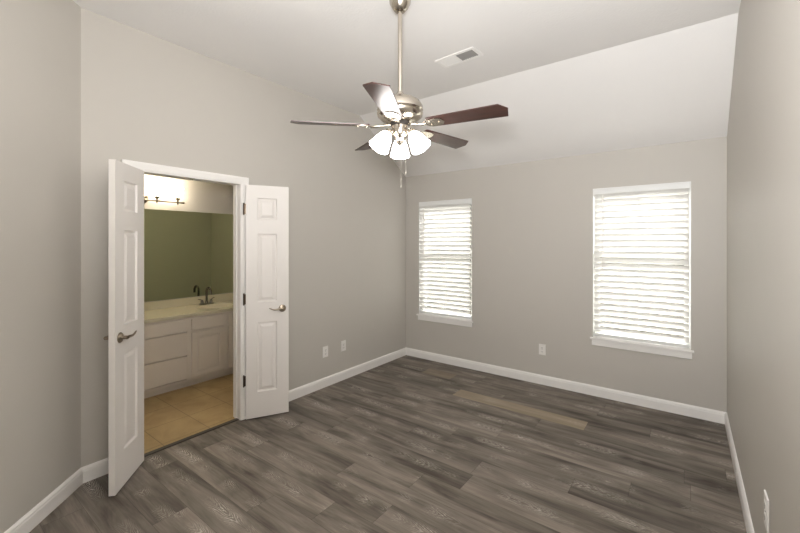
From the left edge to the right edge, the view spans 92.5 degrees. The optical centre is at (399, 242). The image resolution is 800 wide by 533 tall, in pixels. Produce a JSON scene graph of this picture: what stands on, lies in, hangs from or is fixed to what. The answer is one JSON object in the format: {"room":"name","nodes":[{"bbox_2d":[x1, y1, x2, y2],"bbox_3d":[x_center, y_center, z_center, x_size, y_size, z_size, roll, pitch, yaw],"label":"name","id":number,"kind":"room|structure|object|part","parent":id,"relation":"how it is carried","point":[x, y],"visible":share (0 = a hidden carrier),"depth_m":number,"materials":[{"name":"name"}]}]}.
{"room":"empty bedroom","nodes":[
{"label":"empty bedroom","id":0,"kind":"room"},
{"bbox_2d":[0,0,80,532],"bbox_3d":[-1.902,0.015,1.085,0.113,3.030,2.718,0,0,-8],"label":"wall","id":1,"kind":"structure","parent":0,"point":[40,40],"depth_m":2.12,"materials":[{"name":"paint"}]},
{"bbox_2d":[4,468,82,532],"bbox_3d":[-1.839,1.480,1.094,0.015,0.100,2.718,0,0,-8],"label":"baseboard","id":2,"kind":"structure","parent":1,"relation":"attached to","point":[30,520],"depth_m":2.15,"materials":[{"name":"paint"}]},
{"bbox_2d":[144,174,232,301],"bbox_3d":[-2.693,0.310,4.439,0.100,2.440,2.740,0,0,37],"label":"wall","id":3,"kind":"structure","parent":0,"point":[198,196],"depth_m":4.60,"materials":[{"name":"paint"}]},
{"bbox_2d":[144,185,184,203],"bbox_3d":[-2.752,-0.527,4.132,0.172,0.194,0.794,0,0,37],"label":"vanity light","id":4,"kind":"object","parent":3,"relation":"attached to","point":[156,189],"visible":0.49,"depth_m":4.21,"materials":[{"name":"white glass"}]},
{"bbox_3d":[-2.665,-0.571,4.201,0.116,0.106,0.116,0,0,37],"label":"lamp shade","id":5,"kind":"part","parent":4,"relation":"part of","materials":[{"name":"white glass"}]},
{"bbox_3d":[-2.535,-0.571,4.374,0.116,0.106,0.116,0,0,37],"label":"lamp shade","id":6,"kind":"part","parent":4,"relation":"part of","materials":[{"name":"white glass"}]},
{"bbox_2d":[144,209,232,301],"bbox_3d":[-2.668,0.137,4.383,0.005,1.023,2.200,0,0,37],"label":"mirror","id":7,"kind":"object","parent":3,"relation":"attached to","point":[186,253],"visible":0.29,"depth_m":4.55,"materials":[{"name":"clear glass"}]},
{"bbox_2d":[81,8,405,466],"bbox_3d":[-1.008,0.015,3.888,0.105,3.030,3.787,0,0,37],"label":"wall","id":8,"kind":"structure","parent":0,"point":[147,98],"depth_m":3.50,"materials":[{"name":"paint"}]},
{"bbox_2d":[81,458,107,482],"bbox_3d":[-1.961,1.480,2.522,0.015,0.100,0.218,0,0,37],"label":"baseboard","id":9,"kind":"structure","parent":8,"relation":"attached to","point":[92,471],"depth_m":2.49,"materials":[{"name":"paint"}]},
{"bbox_2d":[103,159,143,495],"bbox_3d":[-1.766,0.507,2.487,0.139,2.018,0.394,0,0,-12],"label":"door","id":10,"kind":"structure","parent":8,"relation":"in","point":[125,337],"depth_m":2.43,"materials":[{"name":"paint"}]},
{"bbox_3d":[-1.703,0.581,2.398,0.052,0.064,0.149,0,0,-12],"label":"handle","id":11,"kind":"part","parent":10,"relation":"part of","materials":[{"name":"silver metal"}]},
{"bbox_2d":[122,159,248,419],"bbox_3d":[-1.660,0.480,3.021,0.139,2.101,0.940,0,0,37],"label":"door frame","id":12,"kind":"structure","parent":8,"relation":"attached to","point":[239,184],"depth_m":3.31,"materials":[{"name":"paint"}]},
{"bbox_2d":[243,185,288,418],"bbox_3d":[-1.180,0.507,3.377,0.380,2.018,0.139,0,0,-25],"label":"door","id":13,"kind":"structure","parent":8,"relation":"in","point":[266,208],"depth_m":3.37,"materials":[{"name":"paint"}]},
{"bbox_3d":[-1.078,0.581,3.377,0.149,0.064,0.052,0,0,-25],"label":"handle","id":14,"kind":"part","parent":13,"relation":"part of","materials":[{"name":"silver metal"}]},
{"bbox_2d":[323,346,327,357],"bbox_3d":[-0.793,1.158,4.080,0.008,0.115,0.071,0,0,37],"label":"wall outlet","id":15,"kind":"object","parent":8,"relation":"attached to","point":[325,349],"visible":1,"depth_m":4.08,"materials":[{"name":"plastic"}]},
{"bbox_2d":[341,340,345,351],"bbox_3d":[-0.633,1.152,4.293,0.008,0.115,0.071,0,0,37],"label":"wall outlet","id":16,"kind":"object","parent":8,"relation":"attached to","point":[343,343],"visible":1,"depth_m":4.29,"materials":[{"name":"plastic"}]},
{"bbox_2d":[289,347,405,400],"bbox_3d":[-0.621,1.480,4.303,0.015,0.100,2.358,0,0,37],"label":"baseboard","id":17,"kind":"structure","parent":8,"relation":"attached to","point":[311,387],"depth_m":4.26,"materials":[{"name":"paint"}]},
{"bbox_2d":[29,355,746,532],"bbox_3d":[-0.886,1.555,2.571,5.033,0.050,5.445,0,0,37],"label":"floor","id":18,"kind":"structure","parent":0,"point":[405,444],"depth_m":2.62,"materials":[{"name":"grey wood"}]},
{"bbox_2d":[144,310,232,398],"bbox_3d":[-2.416,1.151,4.232,0.585,0.757,2.533,0,0,37],"label":"bathroom vanity","id":19,"kind":"object","parent":18,"relation":"on","point":[179,353],"visible":0.34,"depth_m":4.02,"materials":[{"name":"paint"}]},
{"bbox_3d":[-2.362,1.300,3.832,0.018,0.237,0.446,0,0,37],"label":"drawer","id":20,"kind":"part","parent":19,"relation":"part of","materials":[{"name":"paint"}]},
{"bbox_3d":[-2.362,1.054,3.832,0.018,0.237,0.446,0,0,37],"label":"drawer","id":21,"kind":"part","parent":19,"relation":"part of","materials":[{"name":"paint"}]},
{"bbox_3d":[-2.362,0.866,3.832,0.018,0.125,0.446,0,0,37],"label":"drawer","id":22,"kind":"part","parent":19,"relation":"part of","materials":[{"name":"paint"}]},
{"bbox_2d":[144,293,232,323],"bbox_3d":[-2.411,0.758,4.229,0.597,0.213,2.533,0,0,37],"label":"countertop","id":23,"kind":"structure","parent":19,"relation":"on","point":[155,311],"depth_m":4.32,"materials":[{"name":"stone"}]},
{"bbox_2d":[198,287,214,304],"bbox_3d":[-2.306,0.633,4.612,0.142,0.212,0.203,0,0,37],"label":"faucet","id":24,"kind":"object","parent":23,"relation":"on","point":[207,288],"visible":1,"depth_m":4.62,"materials":[{"name":"silver metal"}]},
{"bbox_3d":[-2.303,0.627,4.609,0.134,0.200,0.036,0,0,37],"label":"spout","id":25,"kind":"part","parent":24,"relation":"part of","materials":[{"name":"silver metal"}]},
{"bbox_3d":[-2.094,0.865,4.189,0.018,0.123,0.356,0,0,37],"label":"false drawer","id":26,"kind":"part","parent":19,"relation":"part of","materials":[{"name":"paint"}]},
{"bbox_3d":[-2.094,1.185,4.189,0.018,0.475,0.356,0,0,37],"label":"cabinet door","id":27,"kind":"part","parent":19,"relation":"part of","materials":[{"name":"paint"}]},
{"bbox_3d":[-1.836,0.865,4.532,0.018,0.123,0.413,0,0,37],"label":"false drawer","id":28,"kind":"part","parent":19,"relation":"part of","materials":[{"name":"paint"}]},
{"bbox_3d":[-1.836,1.185,4.532,0.018,0.475,0.413,0,0,37],"label":"cabinet door","id":29,"kind":"part","parent":19,"relation":"part of","materials":[{"name":"paint"}]},
{"bbox_2d":[144,418,238,456],"bbox_3d":[-1.644,1.526,3.009,0.040,0.008,0.786,0,0,37],"label":"threshold","id":30,"kind":"object","parent":18,"relation":"on","point":[235,419],"visible":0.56,"depth_m":2.99,"materials":[{"name":"brown wood"}]},
{"bbox_2d":[73,0,740,115],"bbox_3d":[-0.523,-1.540,1.657,3.563,0.080,4.620,0,0,37],"label":"ceiling","id":31,"kind":"structure","parent":0,"point":[326,51],"depth_m":2.73,"materials":[{"name":"paint"}]},
{"bbox_2d":[290,0,507,173],"bbox_3d":[0.036,-0.914,2.357,1.250,1.171,1.234,0,0,37],"label":"ceiling fan","id":32,"kind":"object","parent":31,"relation":"hanging from","point":[399,111],"visible":1,"depth_m":2.26,"materials":[{"name":"silver metal"}]},
{"bbox_3d":[-0.418,-0.713,2.290,0.465,0.006,0.136,0,10,-8],"label":"blade","id":33,"kind":"part","parent":32,"relation":"part of","materials":[{"name":"brown wood"}]},
{"bbox_3d":[-0.185,-0.713,2.729,0.136,0.006,0.465,-12,5,-26],"label":"blade","id":34,"kind":"part","parent":32,"relation":"part of","materials":[{"name":"brown wood"}]},
{"bbox_3d":[-0.119,-0.602,2.286,0.125,0.138,0.133,0,0,37],"label":"lamp shade","id":35,"kind":"part","parent":32,"relation":"part of","materials":[{"name":"white glass"}]},
{"bbox_3d":[-0.073,-0.713,1.933,0.136,0.006,0.465,11,2,10],"label":"blade","id":36,"kind":"part","parent":32,"relation":"part of","materials":[{"name":"wood"}]},
{"bbox_3d":[-0.002,-0.602,2.488,0.126,0.138,0.130,0,0,37],"label":"lamp shade","id":37,"kind":"part","parent":32,"relation":"part of","materials":[{"name":"white glass"}]},
{"bbox_3d":[0.115,-0.602,2.285,0.134,0.138,0.127,0,0,37],"label":"lamp shade","id":38,"kind":"part","parent":32,"relation":"part of","materials":[{"name":"white glass"}]},
{"bbox_3d":[0.304,-0.713,2.643,0.465,0.006,0.136,0,-10,-44],"label":"blade","id":39,"kind":"part","parent":32,"relation":"part of","materials":[{"name":"brown wood"}]},
{"bbox_3d":[0.373,-0.713,2.152,0.465,0.006,0.136,0,-11,28],"label":"blade","id":40,"kind":"part","parent":32,"relation":"part of","materials":[{"name":"brown wood"}]},
{"bbox_2d":[435,47,483,68],"bbox_3d":[0.475,-1.496,3.099,0.360,0.008,0.170,0,0,40],"label":"ceiling vent","id":41,"kind":"object","parent":31,"relation":"in","point":[470,53],"visible":1,"depth_m":3.09,"materials":[{"name":"metal"}]},
{"bbox_2d":[360,13,737,176],"bbox_3d":[1.204,-1.175,3.953,3.563,0.810,1.125,0,0,37],"label":"ceiling","id":42,"kind":"structure","parent":0,"point":[674,86],"depth_m":3.38,"materials":[{"name":"paint"}]},
{"bbox_2d":[406,136,726,411],"bbox_3d":[1.466,0.315,4.302,3.353,2.430,0.150,0,0,37],"label":"wall","id":43,"kind":"structure","parent":0,"point":[532,221],"depth_m":4.03,"materials":[{"name":"paint"}]},
{"bbox_2d":[416,198,472,326],"bbox_3d":[0.599,0.239,4.936,0.819,1.568,0.180,0,0,37],"label":"window","id":44,"kind":"structure","parent":43,"relation":"in","point":[421,316],"depth_m":4.90,"materials":[{"name":"plastic"}]},
{"bbox_3d":[0.577,0.953,4.906,0.819,0.024,0.105,0,0,37],"label":"sill","id":45,"kind":"part","parent":44,"relation":"part of","materials":[{"name":"paint"}]},
{"bbox_2d":[419,198,471,318],"bbox_3d":[0.571,0.195,4.898,0.769,1.473,0.094,0,0,37],"label":"window blind","id":46,"kind":"object","parent":44,"relation":"attached to","point":[437,237],"visible":0.99,"depth_m":4.87,"materials":[{"name":"plastic"}]},
{"bbox_3d":[0.574,0.915,4.902,0.747,0.031,0.052,0,0,37],"label":"rail","id":47,"kind":"part","parent":46,"relation":"part of","materials":[{"name":"plastic"}]},
{"bbox_3d":[0.622,0.506,4.966,0.727,0.830,0.025,0,0,37],"label":"sash","id":48,"kind":"part","parent":44,"relation":"part of","materials":[{"name":"plastic"}]},
{"bbox_2d":[539,344,545,354],"bbox_3d":[1.540,1.154,4.148,0.071,0.115,0.008,0,0,37],"label":"wall outlet","id":49,"kind":"object","parent":43,"relation":"attached to","point":[542,348],"visible":1,"depth_m":4.14,"materials":[{"name":"plastic"}]},
{"bbox_2d":[406,347,725,423],"bbox_3d":[1.417,1.480,4.236,3.353,0.100,0.015,0,0,37],"label":"baseboard","id":50,"kind":"structure","parent":43,"relation":"attached to","point":[707,414],"depth_m":3.89,"materials":[{"name":"paint"}]},
{"bbox_2d":[590,181,693,358],"bbox_3d":[2.290,0.239,3.664,0.831,1.568,0.180,0,0,37],"label":"window","id":51,"kind":"structure","parent":43,"relation":"in","point":[666,350],"depth_m":3.56,"materials":[{"name":"plastic"}]},
{"bbox_2d":[593,182,690,347],"bbox_3d":[2.262,0.195,3.627,0.781,1.473,0.094,0,0,37],"label":"window blind","id":52,"kind":"object","parent":51,"relation":"attached to","point":[624,235],"visible":1,"depth_m":3.60,"materials":[{"name":"plastic"}]},
{"bbox_3d":[2.258,0.207,3.622,0.002,1.405,0.052,0,0,37],"label":"ladder cord","id":53,"kind":"part","parent":52,"relation":"part of","materials":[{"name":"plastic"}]},
{"bbox_3d":[2.265,0.915,3.631,0.759,0.031,0.052,0,0,37],"label":"rail","id":54,"kind":"part","parent":52,"relation":"part of","materials":[{"name":"plastic"}]},
{"bbox_3d":[2.268,0.953,3.634,0.831,0.024,0.105,0,0,37],"label":"sill","id":55,"kind":"part","parent":51,"relation":"part of","materials":[{"name":"paint"}]},
{"bbox_3d":[2.313,0.506,3.694,0.739,0.830,0.025,0,0,37],"label":"sash","id":56,"kind":"part","parent":51,"relation":"part of","materials":[{"name":"plastic"}]},
{"bbox_2d":[727,0,799,532],"bbox_3d":[1.182,0.015,1.047,0.105,3.030,5.695,0,0,37],"label":"wall","id":57,"kind":"structure","parent":0,"point":[763,132],"depth_m":1.58,"materials":[{"name":"paint"}]},
{"bbox_2d":[725,412,754,532],"bbox_3d":[1.119,1.480,1.063,0.015,0.100,5.445,0,0,37],"label":"baseboard","id":58,"kind":"structure","parent":57,"relation":"attached to","point":[743,499],"depth_m":2.34,"materials":[{"name":"paint"}]},
{"bbox_2d":[764,490,768,532],"bbox_3d":[1.513,1.110,1.583,0.009,0.138,0.085,0,0,37],"label":"wall outlet","id":59,"kind":"object","parent":57,"relation":"attached to","point":[766,500],"visible":1,"depth_m":1.56,"materials":[{"name":"plastic"}]},
{"bbox_2d":[764,499,765,522],"bbox_3d":[1.511,1.110,1.585,0.003,0.079,0.038,0,0,37],"label":"socket","id":60,"kind":"object","parent":59,"relation":"attached to","point":[764,499],"depth_m":1.58,"materials":[{"name":"plastic"}]},
{"label":"outside","id":61,"kind":"structure","parent":0,"visible":0},
{"bbox_3d":[8.349,1.980,12.768,26.000,0.100,21.555,0,0,37],"label":"ground","id":62,"kind":"structure","parent":61,"visible":0},
{"bbox_2d":[427,201,683,336],"bbox_3d":[2.328,0.010,10.916,12.727,3.939,1.633,0,0,37],"label":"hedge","id":63,"kind":"object","parent":62,"relation":"on","point":[673,201],"visible":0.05,"depth_m":8.35,"materials":[{"name":"green plant"}]}
]}

